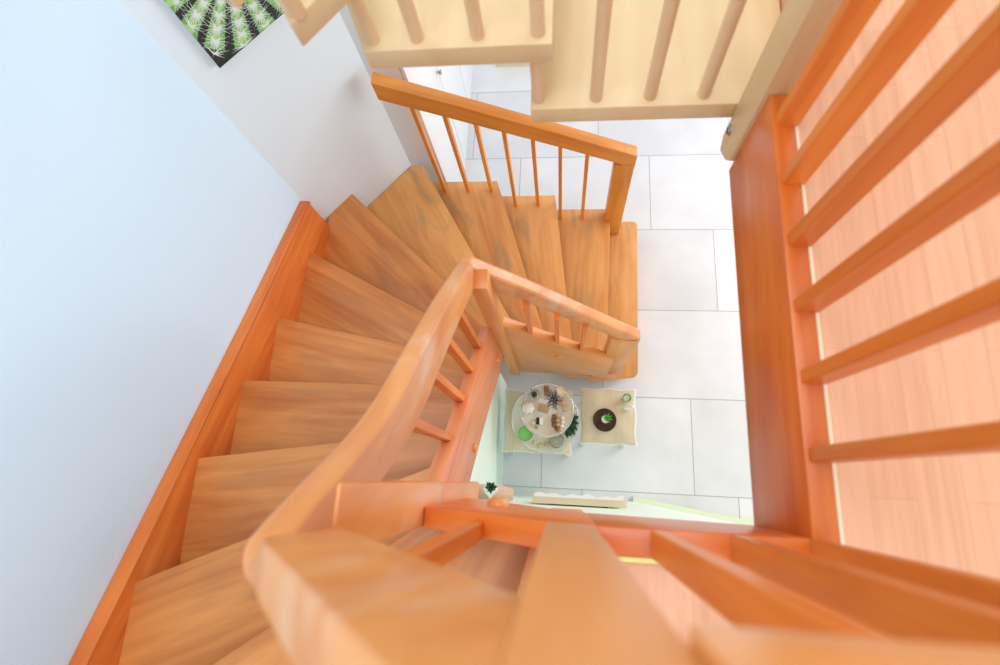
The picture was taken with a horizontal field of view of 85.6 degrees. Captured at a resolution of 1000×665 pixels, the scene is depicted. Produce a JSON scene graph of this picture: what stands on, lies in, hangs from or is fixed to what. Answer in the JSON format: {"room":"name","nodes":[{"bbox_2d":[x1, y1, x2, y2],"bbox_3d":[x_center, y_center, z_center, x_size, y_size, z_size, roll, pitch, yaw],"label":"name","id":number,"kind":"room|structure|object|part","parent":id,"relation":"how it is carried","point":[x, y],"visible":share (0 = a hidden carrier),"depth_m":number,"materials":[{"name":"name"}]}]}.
{"room":"staircase","nodes":[
{"label":"staircase","id":0,"kind":"room"},
{"bbox_2d":[0,0,301,664],"bbox_3d":[-1.299,0.170,0.932,0.200,5.600,3.035,1,75,7],"label":"wall","id":1,"kind":"structure","parent":0,"point":[140,228],"depth_m":1.51,"materials":[{"name":"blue paint"}]},
{"bbox_2d":[119,0,410,223],"bbox_3d":[-0.958,-1.291,1.299,0.080,5.600,0.604,42,83,15],"label":"wall","id":2,"kind":"structure","parent":0,"point":[313,111],"depth_m":2.29,"materials":[{"name":"white paint"}]},
{"bbox_2d":[163,0,282,67],"bbox_3d":[-0.863,-1.150,1.716,0.021,0.440,0.440,42,83,15],"label":"picture","id":3,"kind":"object","parent":2,"relation":"attached to","point":[221,29],"visible":0.96,"depth_m":1.82},
{"bbox_2d":[470,373,506,484],"bbox_3d":[-0.107,0.524,2.716,0.080,1.740,0.840,1,75,7],"label":"wall","id":4,"kind":"structure","parent":0,"point":[488,465],"depth_m":3.00,"materials":[{"name":"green paint"}]},
{"bbox_2d":[465,64,753,520],"bbox_3d":[0.754,-0.376,3.829,5.800,0.100,6.000,1,75,7],"label":"floor","id":5,"kind":"structure","parent":0,"point":[692,449],"depth_m":3.66,"materials":[{"name":"grey tile"}]},
{"bbox_2d":[68,72,700,664],"bbox_3d":[-0.193,0.352,1.881,1.784,3.449,3.187,1,75,7],"label":"staircase","id":6,"kind":"structure","parent":5,"relation":"on","point":[318,503],"depth_m":1.70,"materials":[{"name":"brown wood"}]},
{"bbox_3d":[-1.086,0.513,1.741,0.047,0.025,2.971,1,51,7],"label":"moulding","id":7,"kind":"part","parent":6,"relation":"part of","materials":[{"name":"orange wood"}]},
{"bbox_3d":[-0.163,0.397,1.270,0.051,1.230,0.093,1,75,7],"label":"newel post","id":8,"kind":"part","parent":6,"relation":"part of","materials":[{"name":"orange wood"}]},
{"bbox_3d":[0.163,0.081,1.348,0.674,2.359,0.790,1,75,7],"label":"handrail","id":9,"kind":"part","parent":6,"relation":"part of","materials":[{"name":"orange wood"}]},
{"bbox_3d":[0.010,0.018,2.384,0.054,1.420,0.068,1,75,7],"label":"newel post","id":10,"kind":"part","parent":6,"relation":"part of","materials":[{"name":"orange wood"}]},
{"bbox_3d":[0.080,-1.018,2.637,1.407,0.103,0.062,8,74,-18],"label":"handrail","id":11,"kind":"part","parent":6,"relation":"part of","materials":[{"name":"orange wood"}]},
{"bbox_3d":[0.094,0.301,0.715,0.075,1.210,0.075,1,75,7],"label":"newel post","id":12,"kind":"part","parent":6,"relation":"part of","materials":[{"name":"orange wood"}]},
{"bbox_3d":[0.708,-0.811,3.282,0.108,0.830,0.068,1,75,7],"label":"newel post","id":13,"kind":"part","parent":6,"relation":"part of","materials":[{"name":"orange wood"}]},
{"bbox_3d":[0.604,0.114,2.823,0.120,0.800,0.065,1,75,7],"label":"newel post","id":14,"kind":"part","parent":6,"relation":"part of","materials":[{"name":"orange wood"}]},
{"bbox_2d":[339,4,472,181],"bbox_3d":[-0.431,-1.723,3.212,0.220,2.050,1.360,1,75,7],"label":"wardrobe","id":15,"kind":"object","parent":5,"relation":"on","point":[457,80],"visible":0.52,"depth_m":3.12,"materials":[{"name":"white paint"}]},
{"bbox_3d":[-0.385,-1.304,3.065,0.020,1.980,0.476,1,75,7],"label":"door","id":16,"kind":"part","parent":15,"relation":"part of","materials":[{"name":"white paint"}]},
{"bbox_3d":[-0.362,-1.770,3.191,0.020,1.980,0.476,1,75,7],"label":"door","id":17,"kind":"part","parent":15,"relation":"part of","materials":[{"name":"white paint"}]},
{"bbox_3d":[-0.341,-2.194,3.306,0.020,1.980,0.386,1,75,7],"label":"door","id":18,"kind":"part","parent":15,"relation":"part of","materials":[{"name":"white paint"}]},
{"bbox_2d":[496,63,529,66],"bbox_3d":[0.768,-2.506,3.922,1.670,0.850,0.644,1,75,7],"label":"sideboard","id":19,"kind":"object","parent":5,"relation":"on","point":[506,64],"visible":0.02,"depth_m":4.32,"materials":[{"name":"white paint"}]},
{"bbox_2d":[502,389,572,456],"bbox_3d":[0.243,0.572,3.349,0.401,0.434,0.371,1,75,7],"label":"side table","id":20,"kind":"object","parent":5,"relation":"on","point":[511,444],"visible":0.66,"depth_m":3.14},
{"bbox_2d":[511,383,578,453],"bbox_3d":[0.246,0.470,3.010,0.390,0.269,0.390,1,75,7],"label":"tiered tray","id":21,"kind":"object","parent":20,"relation":"on","point":[542,434],"visible":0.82,"depth_m":2.91,"materials":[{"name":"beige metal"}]},
{"bbox_2d":[518,426,532,441],"bbox_3d":[0.147,0.580,3.089,0.090,0.045,0.090,1,75,7],"label":"bowl","id":22,"kind":"object","parent":21,"relation":"on","point":[524,434],"visible":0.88,"depth_m":3.08,"materials":[{"name":"green glass"}]},
{"bbox_2d":[522,401,534,414],"bbox_3d":[0.152,0.403,2.885,0.070,0.048,0.072,1,75,7],"label":"ornament","id":23,"kind":"object","parent":21,"relation":"on","point":[527,407],"visible":1,"depth_m":2.87,"materials":[{"name":"white ceramic"}]},
{"bbox_2d":[529,388,539,399],"bbox_3d":[0.184,0.332,2.901,0.060,0.050,0.060,1,75,7],"label":"jar","id":24,"kind":"object","parent":21,"relation":"on","point":[534,394],"visible":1,"depth_m":2.90,"materials":[{"name":"clear glass"}]},
{"bbox_2d":[536,417,542,424],"bbox_3d":[0.212,0.472,2.878,0.036,0.014,0.036,1,75,7],"label":"matchbox","id":25,"kind":"object","parent":21,"relation":"on","point":[539,421],"visible":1,"depth_m":2.87},
{"bbox_2d":[538,403,549,412],"bbox_3d":[0.234,0.406,2.890,0.056,0.022,0.040,15,77,10],"label":"wooden block","id":26,"kind":"object","parent":21,"relation":"on","point":[542,407],"visible":1,"depth_m":2.88,"materials":[{"name":"beige wood"}]},
{"bbox_2d":[544,386,549,396],"bbox_3d":[0.252,0.317,2.910,0.028,0.026,0.052,-7,74,4],"label":"wooden block","id":27,"kind":"object","parent":21,"relation":"on","point":[546,388],"visible":1,"depth_m":2.90,"materials":[{"name":"brown wood"}]},
{"bbox_3d":[0.252,0.416,2.895,0.284,0.017,0.284,1,75,7],"label":"plate","id":28,"kind":"part","parent":21,"relation":"part of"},
{"bbox_2d":[545,389,562,409],"bbox_3d":[0.286,0.358,2.886,0.103,0.038,0.112,1,75,7],"label":"bundle","id":29,"kind":"object","parent":21,"relation":"on","point":[553,397],"visible":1,"depth_m":2.89,"materials":[{"name":"plant"}]},
{"bbox_2d":[549,434,563,447],"bbox_3d":[0.321,0.615,3.063,0.084,0.040,0.084,1,75,7],"label":"glass bowl","id":30,"kind":"object","parent":21,"relation":"on","point":[557,441],"visible":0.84,"depth_m":3.05,"materials":[{"name":"clear glass"}]},
{"bbox_2d":[556,386,565,396],"bbox_3d":[0.327,0.319,2.904,0.056,0.022,0.059,1,75,7],"label":"rose","id":31,"kind":"object","parent":21,"relation":"on","point":[560,391],"visible":1,"depth_m":2.90,"materials":[{"name":"beige plant"}]},
{"bbox_2d":[560,398,567,411],"bbox_3d":[0.342,0.387,2.884,0.028,0.020,0.072,-15,73,2],"label":"wooden block","id":32,"kind":"object","parent":21,"relation":"on","point":[563,403],"visible":1,"depth_m":2.87,"materials":[{"name":"beige wood"}]},
{"bbox_2d":[565,414,578,437],"bbox_3d":[0.408,0.531,3.061,0.082,0.033,0.140,1,75,7],"label":"leaf sprig","id":33,"kind":"object","parent":21,"relation":"on","point":[569,431],"visible":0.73,"depth_m":3.05,"materials":[{"name":"green plant"}]},
{"bbox_2d":[580,388,636,447],"bbox_3d":[0.644,0.537,3.304,0.320,0.454,0.327,1,75,7],"label":"side table","id":34,"kind":"object","parent":5,"relation":"on","point":[623,434],"visible":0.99,"depth_m":3.09,"materials":[{"name":"beige wood"}]},
{"bbox_2d":[593,408,616,431],"bbox_3d":[0.596,0.499,3.074,0.132,0.016,0.132,1,75,7],"label":"plate","id":35,"kind":"object","parent":34,"relation":"on","point":[597,417],"visible":0.96,"depth_m":3.07,"materials":[{"name":"brown wood"}]},
{"bbox_2d":[601,414,612,422],"bbox_3d":[0.605,0.485,3.051,0.063,0.054,0.058,1,75,7],"label":"potted succulent","id":36,"kind":"object","parent":35,"relation":"on","point":[606,418],"visible":1,"depth_m":3.04,"materials":[{"name":"green plant"}]},
{"bbox_2d":[622,393,631,401],"bbox_3d":[0.722,0.374,3.080,0.054,0.045,0.054,1,75,7],"label":"candle","id":37,"kind":"object","parent":34,"relation":"on","point":[626,397],"visible":1,"depth_m":3.08,"materials":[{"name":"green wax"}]},
{"bbox_2d":[623,405,633,409],"bbox_3d":[0.731,0.427,3.066,0.062,0.042,0.029,1,75,7],"label":"bird figurine","id":38,"kind":"object","parent":34,"relation":"on","point":[628,407],"visible":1,"depth_m":3.06,"materials":[{"name":"white ceramic"}]},
{"bbox_2d":[483,495,737,523],"bbox_3d":[1.037,0.945,2.409,2.294,1.860,0.207,7,75,8],"label":"wall","id":39,"kind":"structure","parent":0,"point":[633,508],"depth_m":2.16,"materials":[{"name":"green paint"}]},
{"bbox_2d":[478,484,512,500],"bbox_3d":[-0.017,0.724,2.450,0.163,0.121,0.065,1,75,7],"label":"corner shelf","id":40,"kind":"object","parent":39,"relation":"attached to","point":[506,492],"visible":0.53,"depth_m":2.39,"materials":[{"name":"brown wood"}]},
{"bbox_2d":[483,481,498,497],"bbox_3d":[-0.041,0.678,2.354,0.065,0.091,0.059,-45,75,-7],"label":"potted succulent","id":41,"kind":"object","parent":40,"relation":"on","point":[490,489],"visible":0.95,"depth_m":2.33,"materials":[{"name":"white ceramic"}]},
{"bbox_2d":[532,492,626,507],"bbox_3d":[0.340,0.727,2.356,0.389,0.266,0.052,1,75,7],"label":"blind","id":42,"kind":"object","parent":39,"relation":"attached to","point":[537,497],"visible":0.99,"depth_m":2.23,"materials":[{"name":"white fabric"}]},
{"bbox_2d":[632,496,753,524],"bbox_3d":[1.538,1.152,3.236,1.471,0.060,0.031,10,76,9],"label":"baseboard","id":43,"kind":"structure","parent":39,"relation":"attached to","point":[634,499],"depth_m":3.27,"materials":[{"name":"beige wood"}]},
{"bbox_2d":[623,0,999,647],"bbox_3d":[1.752,-0.182,0.920,3.140,0.240,4.200,1,75,7],"label":"floor","id":44,"kind":"structure","parent":0,"point":[944,511],"depth_m":0.86,"materials":[{"name":"laminate"}]},
{"bbox_2d":[227,0,842,160],"bbox_3d":[-0.159,-0.996,0.739,1.454,1.453,1.188,1,75,7],"label":"staircase","id":45,"kind":"structure","parent":44,"relation":"on","point":[589,60],"depth_m":1.09,"materials":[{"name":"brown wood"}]},
{"bbox_3d":[-0.370,-0.629,0.416,0.028,0.924,0.028,1,75,7],"label":"rod","id":46,"kind":"part","parent":45,"relation":"part of","materials":[{"name":"brown wood"}]},
{"bbox_3d":[-0.299,-0.698,0.604,0.028,0.954,0.028,1,75,7],"label":"rod","id":47,"kind":"part","parent":45,"relation":"part of","materials":[{"name":"brown wood"}]},
{"bbox_3d":[-0.211,-0.696,0.594,0.028,0.954,0.028,1,75,7],"label":"rod","id":48,"kind":"part","parent":45,"relation":"part of","materials":[{"name":"brown wood"}]},
{"bbox_3d":[-0.093,-0.694,0.580,0.028,0.954,0.028,1,75,7],"label":"rod","id":49,"kind":"part","parent":45,"relation":"part of","materials":[{"name":"brown wood"}]},
{"bbox_3d":[0.022,-0.692,0.567,0.028,0.954,0.028,1,75,7],"label":"rod","id":50,"kind":"part","parent":45,"relation":"part of","materials":[{"name":"brown wood"}]},
{"bbox_3d":[0.078,-0.535,1.133,0.028,0.144,0.028,1,75,7],"label":"rod","id":51,"kind":"part","parent":45,"relation":"part of","materials":[{"name":"brown wood"}]},
{"bbox_3d":[0.157,-0.647,0.706,0.028,1.004,0.028,1,75,7],"label":"rod","id":52,"kind":"part","parent":45,"relation":"part of","materials":[{"name":"brown wood"}]},
{"bbox_3d":[0.272,-0.645,0.693,0.028,1.004,0.028,1,75,7],"label":"rod","id":53,"kind":"part","parent":45,"relation":"part of","materials":[{"name":"brown wood"}]},
{"bbox_3d":[0.383,-0.643,0.680,0.028,1.004,0.028,1,75,7],"label":"rod","id":54,"kind":"part","parent":45,"relation":"part of","materials":[{"name":"brown wood"}]},
{"bbox_3d":[0.475,-0.560,0.694,0.050,1.173,0.088,1,75,7],"label":"newel post","id":55,"kind":"part","parent":45,"relation":"part of","materials":[{"name":"brown wood"}]},
{"bbox_2d":[618,556,660,565],"bbox_3d":[0.322,0.352,0.825,0.350,0.044,0.011,1,75,7],"label":"trim","id":56,"kind":"structure","parent":44,"relation":"attached to","point":[632,560],"depth_m":0.82,"materials":[{"name":"yellow wood"}]},
{"bbox_2d":[586,0,999,664],"bbox_3d":[0.330,-0.100,0.726,0.377,1.069,0.836,1,75,7],"label":"gallery railing","id":57,"kind":"object","parent":44,"relation":"on","point":[791,593],"visible":0.91,"depth_m":0.66,"materials":[{"name":"orange wood"}]},
{"bbox_3d":[0.229,0.142,0.157,0.315,0.085,0.062,1,75,7],"label":"handrail","id":58,"kind":"part","parent":57,"relation":"part of","materials":[{"name":"orange wood"}]},
{"bbox_2d":[795,126,844,544],"bbox_3d":[0.520,-0.037,0.909,0.010,0.047,0.803,1,75,7],"label":"trim","id":59,"kind":"structure","parent":44,"relation":"attached to","point":[796,127],"depth_m":0.85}
]}

